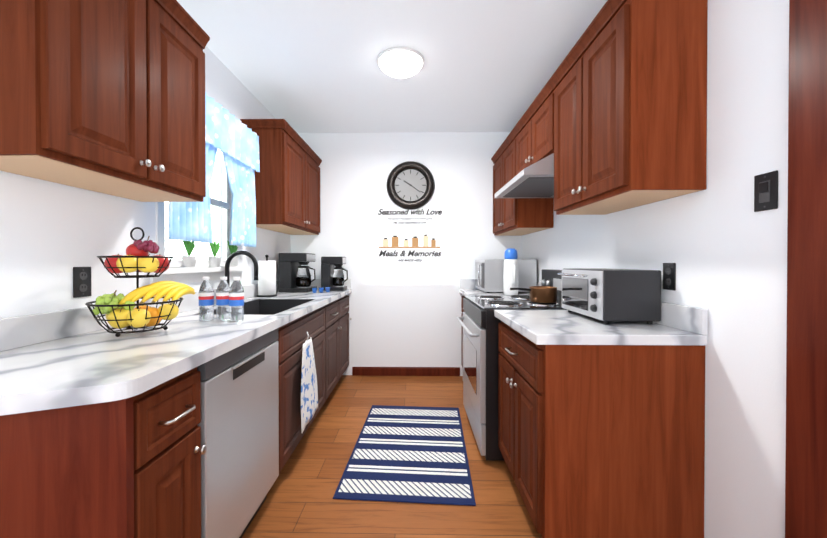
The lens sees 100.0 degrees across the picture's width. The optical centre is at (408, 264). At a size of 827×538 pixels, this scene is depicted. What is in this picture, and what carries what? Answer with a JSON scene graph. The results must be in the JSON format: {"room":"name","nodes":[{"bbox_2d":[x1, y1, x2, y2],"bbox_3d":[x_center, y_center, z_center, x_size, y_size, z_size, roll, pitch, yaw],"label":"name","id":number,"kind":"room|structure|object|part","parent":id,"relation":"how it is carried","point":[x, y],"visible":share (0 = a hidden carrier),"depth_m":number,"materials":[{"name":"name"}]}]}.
{"room":"kitchen","nodes":[
{"label":"kitchen","id":0,"kind":"room"},
{"bbox_2d":[0,46,290,318],"bbox_3d":[-1.337,-0.091,1.029,0.100,2.540,5.240,0,0,1],"label":"wall","id":1,"kind":"structure","parent":0,"point":[52,234],"depth_m":1.33,"materials":[{"name":"white paint"}]},
{"bbox_2d":[73,267,90,297],"bbox_3d":[-1.276,0.067,1.359,0.008,0.118,0.072,0,0,1],"label":"electrical outlet","id":2,"kind":"object","parent":1,"relation":"attached to","point":[81,281],"visible":1,"depth_m":1.35,"materials":[{"name":"black plastic"}]},
{"bbox_2d":[0,0,209,201],"bbox_3d":[-1.121,-0.687,1.285,0.318,0.779,0.731,0,0,1],"label":"upper cabinet","id":3,"kind":"object","parent":1,"relation":"attached to","point":[105,96],"depth_m":1.13,"materials":[{"name":"brown wood"}]},
{"bbox_2d":[0,279,351,349],"bbox_3d":[-0.949,0.327,2.079,0.632,0.330,3.128,0,0,1],"label":"backsplash","id":4,"kind":"structure","parent":1,"relation":"attached to","point":[24,330],"depth_m":1.42,"materials":[{"name":"white stone"}]},
{"bbox_2d":[149,149,248,283],"bbox_3d":[-1.278,-0.374,2.146,0.147,0.950,0.920,0,0,1],"label":"window","id":5,"kind":"structure","parent":1,"relation":"in","point":[220,196],"depth_m":2.22,"materials":[{"name":"white"}]},
{"bbox_3d":[-1.315,-0.414,2.146,0.005,0.770,0.700,0,0,1],"label":"glass","id":6,"kind":"part","parent":5,"relation":"part of","materials":[{"name":"white"}]},
{"bbox_2d":[169,92,259,246],"bbox_3d":[-1.190,-0.544,2.138,0.148,0.830,0.940,0,0,1],"label":"curtains","id":7,"kind":"object","parent":1,"relation":"attached to","point":[233,139],"visible":0.71,"depth_m":2.20,"materials":[{"name":"blue fabric"}]},
{"bbox_2d":[241,119,321,234],"bbox_3d":[-1.088,-0.701,3.129,0.318,0.779,1.017,0,0,1],"label":"upper cabinet","id":8,"kind":"object","parent":1,"relation":"attached to","point":[287,183],"depth_m":2.69,"materials":[{"name":"brown wood"}]},
{"bbox_2d":[176,0,606,132],"bbox_3d":[-0.077,-1.411,0.996,2.620,0.100,5.440,0,0,1],"label":"ceiling","id":9,"kind":"structure","parent":0,"point":[304,66],"depth_m":2.27,"materials":[{"name":"white paint"}]},
{"bbox_2d":[377,47,423,77],"bbox_3d":[-0.053,-1.332,2.337,0.320,0.074,0.320,0,0,1],"label":"ceiling lamp","id":10,"kind":"object","parent":9,"relation":"attached to","point":[400,62],"visible":0.98,"depth_m":2.26,"materials":[{"name":"white"}]},
{"bbox_2d":[242,375,542,537],"bbox_3d":[-0.077,1.229,1.016,2.620,0.100,5.440,0,0,1],"label":"floor","id":11,"kind":"structure","parent":0,"point":[300,502],"depth_m":1.78,"materials":[{"name":"brown wood"}]},
{"bbox_2d":[0,398,135,537],"bbox_3d":[-0.983,0.747,0.697,0.615,0.870,0.318,0,0,1],"label":"base cabinet","id":12,"kind":"object","parent":11,"relation":"on","point":[81,482],"depth_m":0.79,"materials":[{"name":"brown wood"}]},
{"bbox_2d":[0,314,291,461],"bbox_3d":[-0.961,0.323,1.175,0.642,0.110,1.320,0,0,1],"label":"countertop","id":13,"kind":"structure","parent":12,"relation":"on","point":[48,389],"depth_m":0.92,"materials":[{"name":"white stone"}]},
{"bbox_2d":[85,227,194,336],"bbox_3d":[-1.065,0.058,1.400,0.304,0.414,0.374,0,0,1],"label":"fruit basket","id":14,"kind":"object","parent":13,"relation":"on","point":[119,311],"visible":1,"depth_m":1.32,"materials":[{"name":"black metal"}]},
{"bbox_2d":[198,277,213,320],"bbox_3d":[-0.961,0.160,1.649,0.065,0.206,0.065,0,0,1],"label":"water bottle","id":15,"kind":"object","parent":13,"relation":"on","point":[206,300],"visible":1,"depth_m":1.62,"materials":[{"name":"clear plastic"}]},
{"bbox_2d":[216,277,229,320],"bbox_3d":[-0.886,0.159,1.663,0.065,0.206,0.065,0,0,1],"label":"water bottle","id":16,"kind":"object","parent":13,"relation":"on","point":[222,300],"visible":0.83,"depth_m":1.64,"materials":[{"name":"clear plastic"}]},
{"bbox_2d":[229,277,243,321],"bbox_3d":[-0.811,0.160,1.636,0.065,0.206,0.065,0,0,1],"label":"water bottle","id":17,"kind":"object","parent":13,"relation":"on","point":[236,301],"visible":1,"depth_m":1.61,"materials":[{"name":"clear plastic"}]},
{"bbox_2d":[136,366,203,537],"bbox_3d":[-0.976,0.745,0.995,0.617,0.870,0.277,0,0,1],"label":"base cabinet","id":18,"kind":"object","parent":11,"relation":"on","point":[186,423],"depth_m":0.98,"materials":[{"name":"brown wood"}]},
{"bbox_2d":[204,326,283,537],"bbox_3d":[-0.966,0.741,1.443,0.621,0.870,0.621,0,0,1],"label":"dishwasher","id":19,"kind":"object","parent":11,"relation":"on","point":[244,388],"depth_m":1.37,"materials":[{"name":"silver metal"}]},
{"bbox_3d":[-0.692,0.745,1.438,0.096,0.862,0.606,0,0,1],"label":"dishwasher door","id":20,"kind":"part","parent":19,"relation":"part of","materials":[{"name":"silver metal"}]},
{"bbox_2d":[284,326,327,464],"bbox_3d":[-0.954,0.832,2.217,0.617,0.676,0.924,0,0,1],"label":"base cabinet","id":21,"kind":"object","parent":11,"relation":"on","point":[293,435],"depth_m":2.03,"materials":[{"name":"brown wood"}]},
{"bbox_2d":[301,332,317,432],"bbox_3d":[-0.606,0.675,2.114,0.025,0.541,0.345,0,0,1],"label":"hanging towel","id":22,"kind":"object","parent":21,"relation":"hanging from","point":[309,398],"visible":1,"depth_m":2.10,"materials":[{"name":"white fabric"}]},
{"bbox_2d":[316,298,339,396],"bbox_3d":[-0.942,0.730,2.913,0.617,0.870,0.470,0,0,1],"label":"base cabinet","id":23,"kind":"object","parent":11,"relation":"on","point":[329,315],"depth_m":2.90,"materials":[{"name":"brown wood"}]},
{"bbox_2d":[244,290,351,305],"bbox_3d":[-0.925,0.274,3.133,0.642,0.040,1.018,0,0,1],"label":"countertop","id":24,"kind":"structure","parent":23,"relation":"on","point":[322,298],"depth_m":2.89,"materials":[{"name":"white stone"}]},
{"bbox_2d":[225,250,257,285],"bbox_3d":[-1.091,0.083,2.289,0.232,0.354,0.122,0,0,1],"label":"faucet","id":25,"kind":"object","parent":24,"relation":"on","point":[227,272],"depth_m":2.24,"materials":[{"name":"black metal"}]},
{"bbox_2d":[193,299,314,314],"bbox_3d":[-0.923,0.376,2.230,0.445,0.228,0.790,0,0,1],"label":"sink basin","id":26,"kind":"object","parent":24,"relation":"in","point":[254,306],"depth_m":2.61,"materials":[{"name":"black metal"}]},
{"bbox_2d":[257,255,276,296],"bbox_3d":[-1.145,0.085,2.807,0.156,0.337,0.156,0,0,1],"label":"paper towel holder","id":27,"kind":"object","parent":24,"relation":"on","point":[266,278],"visible":1,"depth_m":2.75,"materials":[{"name":"white paper"}]},
{"bbox_2d":[279,253,316,291],"bbox_3d":[-1.036,0.070,3.315,0.299,0.360,0.300,0,0,1],"label":"coffee maker","id":28,"kind":"object","parent":24,"relation":"on","point":[294,275],"visible":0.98,"depth_m":3.17,"materials":[{"name":"black plastic"}]},
{"bbox_2d":[312,287,329,292],"bbox_3d":[-0.798,0.230,3.172,0.176,0.043,0.048,0,1,-38],"label":"pods","id":29,"kind":"object","parent":24,"relation":"on","point":[314,290],"visible":0.98,"depth_m":3.15,"materials":[{"name":"blue plastic"}]},
{"bbox_2d":[321,257,347,290],"bbox_3d":[-0.721,0.084,3.434,0.245,0.330,0.190,0,0,1],"label":"coffee maker","id":30,"kind":"object","parent":24,"relation":"on","point":[332,275],"visible":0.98,"depth_m":3.34,"materials":[{"name":"black plastic"}]},
{"bbox_2d":[340,294,351,377],"bbox_3d":[-0.933,0.727,3.397,0.617,0.870,0.498,0,0,1],"label":"base cabinet","id":31,"kind":"object","parent":11,"relation":"on","point":[344,302],"depth_m":3.39,"materials":[{"name":"brown wood"}]},
{"bbox_2d":[333,405,475,505],"bbox_3d":[0.013,1.165,2.274,0.710,0.008,1.130,0,0,4],"label":"rug","id":32,"kind":"object","parent":11,"relation":"on","point":[410,454],"visible":1,"depth_m":2.06,"materials":[{"name":"blue fabric"}]},
{"bbox_2d":[459,279,541,367],"bbox_3d":[0.838,0.658,3.204,0.662,1.010,0.816,0,0,1],"label":"base cabinet","id":33,"kind":"object","parent":11,"relation":"on","point":[467,286],"visible":0.17,"depth_m":3.53,"materials":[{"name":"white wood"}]},
{"bbox_2d":[459,279,541,295],"bbox_3d":[0.846,0.223,3.201,0.647,0.140,0.816,0,0,1],"label":"countertop","id":34,"kind":"structure","parent":33,"relation":"on","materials":[{"name":"stone"}]},
{"bbox_2d":[475,259,536,292],"bbox_3d":[0.897,0.100,3.330,0.496,0.300,0.480,0,0,1],"label":"microwave","id":35,"kind":"object","parent":34,"relation":"on","point":[488,275],"visible":0.65,"depth_m":3.09,"materials":[{"name":"silver metal"}]},
{"bbox_2d":[503,248,518,294],"bbox_3d":[0.867,0.058,2.910,0.124,0.391,0.186,0,0,1],"label":"bottle","id":36,"kind":"object","parent":34,"relation":"on","point":[510,276],"visible":0.98,"depth_m":2.89,"materials":[{"name":"white plastic"}]},
{"bbox_2d":[457,269,566,460],"bbox_3d":[0.759,0.604,2.411,0.774,1.130,0.760,0,0,1],"label":"stove","id":37,"kind":"object","parent":11,"relation":"on","point":[479,324],"visible":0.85,"depth_m":2.09,"materials":[{"name":"silver metal"}]},
{"bbox_3d":[0.418,0.696,2.418,0.090,0.855,0.756,0,0,1],"label":"door","id":38,"kind":"part","parent":37,"relation":"part of","materials":[{"name":"silver metal"}]},
{"bbox_2d":[510,286,556,302],"bbox_3d":[0.791,0.189,2.218,0.308,0.095,0.170,0,0,1],"label":"cooking pot","id":39,"kind":"object","parent":37,"relation":"on","point":[543,294],"visible":1,"depth_m":2.15,"materials":[{"name":"orange metal"}]},
{"bbox_2d":[494,302,707,537],"bbox_3d":[0.811,0.669,1.674,0.662,1.010,0.700,0,0,1],"label":"base cabinet","id":40,"kind":"object","parent":11,"relation":"on","point":[601,429],"visible":0.9,"depth_m":1.34,"materials":[{"name":"brown wood"}]},
{"bbox_2d":[494,302,707,345],"bbox_3d":[0.818,0.234,1.670,0.647,0.140,0.700,0,0,1],"label":"countertop","id":41,"kind":"structure","parent":40,"relation":"on","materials":[{"name":"stone"}]},
{"bbox_2d":[558,268,660,323],"bbox_3d":[0.965,0.142,1.734,0.291,0.240,0.430,0,0,1],"label":"toaster oven","id":42,"kind":"object","parent":41,"relation":"on","point":[606,296],"visible":1,"depth_m":1.52,"materials":[{"name":"grey metal"}]},
{"bbox_2d":[291,132,521,375],"bbox_3d":[-0.029,-0.111,3.675,2.620,2.540,0.100,0,0,1],"label":"wall","id":43,"kind":"structure","parent":0,"point":[404,314],"depth_m":3.63,"materials":[{"name":"white paint"}]},
{"bbox_2d":[352,367,459,375],"bbox_3d":[-0.026,1.115,3.628,1.125,0.090,0.014,0,0,1],"label":"baseboard","id":44,"kind":"structure","parent":43,"relation":"attached to","point":[405,371],"depth_m":3.62,"materials":[{"name":"brown wood"}]},
{"bbox_2d":[378,209,441,261],"bbox_3d":[0.015,-0.309,3.622,0.668,0.550,0.001,0,0,1],"label":"sign","id":45,"kind":"object","parent":43,"relation":"attached to","point":[406,242],"visible":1,"depth_m":3.62,"materials":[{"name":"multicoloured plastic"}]},
{"bbox_2d":[387,161,434,209],"bbox_3d":[0.021,-0.825,3.594,0.500,0.500,0.050,0,0,1],"label":"clock","id":46,"kind":"object","parent":43,"relation":"attached to","point":[410,185],"visible":0.96,"depth_m":3.59,"materials":[{"name":"brown metal"}]},
{"bbox_2d":[522,0,788,537],"bbox_3d":[1.182,-0.090,0.983,0.100,2.540,5.240,0,0,1],"label":"wall","id":47,"kind":"structure","parent":0,"point":[720,243],"depth_m":1.21,"materials":[{"name":"white paint"}]},
{"bbox_2d":[491,128,552,235],"bbox_3d":[1.017,-0.702,3.191,0.304,0.798,0.818,0,0,1],"label":"upper cabinet","id":48,"kind":"object","parent":47,"relation":"attached to","point":[511,216],"depth_m":2.96,"materials":[{"name":"brown wood"}]},
{"bbox_2d":[495,153,553,197],"bbox_3d":[0.918,-0.592,2.405,0.470,0.130,0.748,0,0,1],"label":"range hood","id":49,"kind":"object","parent":47,"relation":"attached to","point":[535,180],"visible":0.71,"depth_m":2.25,"materials":[{"name":"silver metal"}]},
{"bbox_2d":[511,78,550,178],"bbox_3d":[1.003,-0.878,2.400,0.304,0.433,0.760,0,0,1],"label":"upper cabinet","id":50,"kind":"object","parent":47,"relation":"attached to","point":[533,130],"depth_m":2.34,"materials":[{"name":"brown wood"}]},
{"bbox_2d":[551,0,707,215],"bbox_3d":[0.989,-0.690,1.672,0.304,0.798,0.700,0,0,1],"label":"upper cabinet","id":51,"kind":"object","parent":47,"relation":"attached to","point":[613,119],"depth_m":1.34,"materials":[{"name":"brown wood"}]},
{"bbox_2d":[663,263,675,290],"bbox_3d":[1.137,0.051,1.515,0.008,0.118,0.072,0,0,1],"label":"electrical outlet","id":52,"kind":"object","parent":47,"relation":"attached to","point":[669,276],"visible":1,"depth_m":1.51,"materials":[{"name":"black plastic"}]},
{"bbox_2d":[754,170,777,211],"bbox_3d":[1.128,-0.231,1.098,0.012,0.118,0.072,0,0,1],"label":"light switch","id":53,"kind":"object","parent":47,"relation":"attached to","point":[765,191],"visible":1,"depth_m":1.09,"materials":[{"name":"black plastic"}]},
{"bbox_2d":[785,0,826,537],"bbox_3d":[1.116,0.060,0.903,0.030,2.240,0.275,0,0,1],"label":"door frame","id":54,"kind":"structure","parent":47,"relation":"attached to","point":[806,443],"depth_m":0.96,"materials":[{"name":"brown wood"}]}
]}

